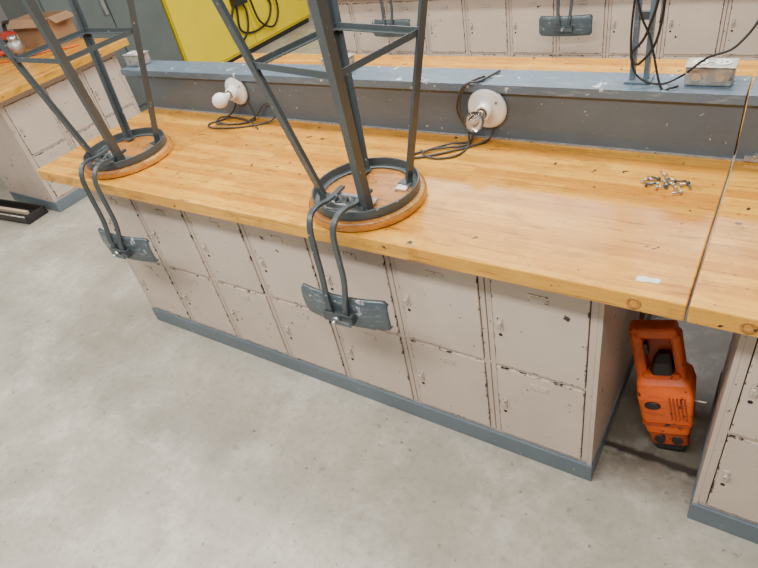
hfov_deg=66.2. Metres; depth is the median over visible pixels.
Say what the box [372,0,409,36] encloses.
stool
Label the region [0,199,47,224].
tray
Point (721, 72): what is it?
outlet box
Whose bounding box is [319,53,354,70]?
outlet box
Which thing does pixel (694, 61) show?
receptacle
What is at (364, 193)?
stool
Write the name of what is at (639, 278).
residue
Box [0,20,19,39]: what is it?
power tool
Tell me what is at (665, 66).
countertop
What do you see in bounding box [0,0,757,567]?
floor
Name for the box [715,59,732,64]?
receptacle
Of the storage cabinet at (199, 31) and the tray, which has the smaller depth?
the tray
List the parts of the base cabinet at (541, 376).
name plate, door, name plate, name plate, door, door, name plate, door, name plate, door, name plate, door, name plate, door, name plate, door, name plate, door, name plate, door, name plate, door, name plate, door, name plate, name plate, door, door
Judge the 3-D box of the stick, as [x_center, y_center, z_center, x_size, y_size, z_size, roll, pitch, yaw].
[-2.693,-0.537,4.166,0.558,0.022,0.026,10,43,26]
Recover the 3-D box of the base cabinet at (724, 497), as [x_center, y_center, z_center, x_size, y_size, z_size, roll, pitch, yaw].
[1.451,0.334,1.277,1.204,0.793,0.548,14,45,30]
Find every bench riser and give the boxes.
[120,60,752,160]
[734,76,757,162]
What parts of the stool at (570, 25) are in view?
rod, clamp lever, backrest, rod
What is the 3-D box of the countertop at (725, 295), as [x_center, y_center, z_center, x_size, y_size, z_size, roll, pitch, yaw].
[1.809,0.136,0.736,2.457,0.045,0.617,14,45,30]
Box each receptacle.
[692,59,708,64]
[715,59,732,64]
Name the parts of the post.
plate, power cord, power cord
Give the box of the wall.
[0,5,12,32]
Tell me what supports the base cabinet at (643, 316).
on the floor
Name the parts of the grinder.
power cord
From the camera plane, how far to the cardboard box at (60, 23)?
4.22 m
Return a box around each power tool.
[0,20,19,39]
[629,320,706,449]
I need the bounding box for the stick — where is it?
[0,206,28,214]
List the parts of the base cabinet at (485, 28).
door, door, door, door, door, door, door, name plate, door, door, name plate, door, door, door, name plate, door, door, door, door, door, door, door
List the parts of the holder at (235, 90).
bulb, power cord, power cord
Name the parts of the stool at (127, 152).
leg, leg, rod, leg, rod, clamp lever, seat, backrest, leg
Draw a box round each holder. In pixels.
[208,78,275,128]
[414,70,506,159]
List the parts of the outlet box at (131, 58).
plate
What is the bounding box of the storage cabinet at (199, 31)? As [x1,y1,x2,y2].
[161,0,309,61]
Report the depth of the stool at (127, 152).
2.15 m
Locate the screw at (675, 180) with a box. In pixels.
[673,179,686,182]
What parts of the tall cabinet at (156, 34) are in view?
cabinet door, door handle, cabinet door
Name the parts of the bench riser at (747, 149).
riser panel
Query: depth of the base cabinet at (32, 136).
3.92 m
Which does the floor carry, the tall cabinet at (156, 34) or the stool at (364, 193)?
the tall cabinet at (156, 34)
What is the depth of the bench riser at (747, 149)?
1.48 m
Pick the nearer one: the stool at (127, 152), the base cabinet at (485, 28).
the stool at (127, 152)
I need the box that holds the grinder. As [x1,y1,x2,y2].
[0,35,78,62]
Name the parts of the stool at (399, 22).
rod, backrest, rod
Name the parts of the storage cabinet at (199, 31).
cabinet door, power cord, power cord, power cord, cabinet door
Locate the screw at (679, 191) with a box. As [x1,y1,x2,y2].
[671,190,682,193]
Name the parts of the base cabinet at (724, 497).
door, door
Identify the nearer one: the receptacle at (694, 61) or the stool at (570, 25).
the receptacle at (694, 61)
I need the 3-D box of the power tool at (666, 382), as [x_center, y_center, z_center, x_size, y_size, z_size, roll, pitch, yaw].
[0.853,0.306,1.742,0.230,0.463,0.142,9,43,26]
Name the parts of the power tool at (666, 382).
handle, motor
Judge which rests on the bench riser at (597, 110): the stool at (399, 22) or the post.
the post
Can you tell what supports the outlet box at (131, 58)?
on the bench riser at (597, 110)
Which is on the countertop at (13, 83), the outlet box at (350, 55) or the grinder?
the grinder
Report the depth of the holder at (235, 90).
2.33 m
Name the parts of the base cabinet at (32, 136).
name plate, door, door, door, door, door, door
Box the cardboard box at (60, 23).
[7,10,80,48]
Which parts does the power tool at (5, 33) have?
handle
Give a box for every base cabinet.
[0,52,140,211]
[90,190,639,480]
[337,0,757,59]
[639,312,651,319]
[687,332,757,543]
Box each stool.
[0,0,172,261]
[212,0,427,329]
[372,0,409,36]
[539,0,592,35]
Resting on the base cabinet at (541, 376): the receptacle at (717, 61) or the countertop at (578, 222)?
the countertop at (578, 222)
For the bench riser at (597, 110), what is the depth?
1.77 m
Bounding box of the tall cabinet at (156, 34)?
[0,0,182,111]
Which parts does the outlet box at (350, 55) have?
plate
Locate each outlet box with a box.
[122,50,150,65]
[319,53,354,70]
[684,58,739,86]
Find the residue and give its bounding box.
[635,276,661,283]
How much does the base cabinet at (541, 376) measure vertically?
0.793 m
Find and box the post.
[623,0,757,90]
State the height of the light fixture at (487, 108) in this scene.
0.195 m
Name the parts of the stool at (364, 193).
leg, rod, leg, clamp lever, backrest, leg, rod, seat, leg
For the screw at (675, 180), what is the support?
on the countertop at (578, 222)
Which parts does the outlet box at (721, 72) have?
plate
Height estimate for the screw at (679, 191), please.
0.012 m
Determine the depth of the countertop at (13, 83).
3.81 m
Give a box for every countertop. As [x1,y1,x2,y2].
[0,38,128,102]
[36,108,731,320]
[234,53,757,154]
[687,161,757,337]

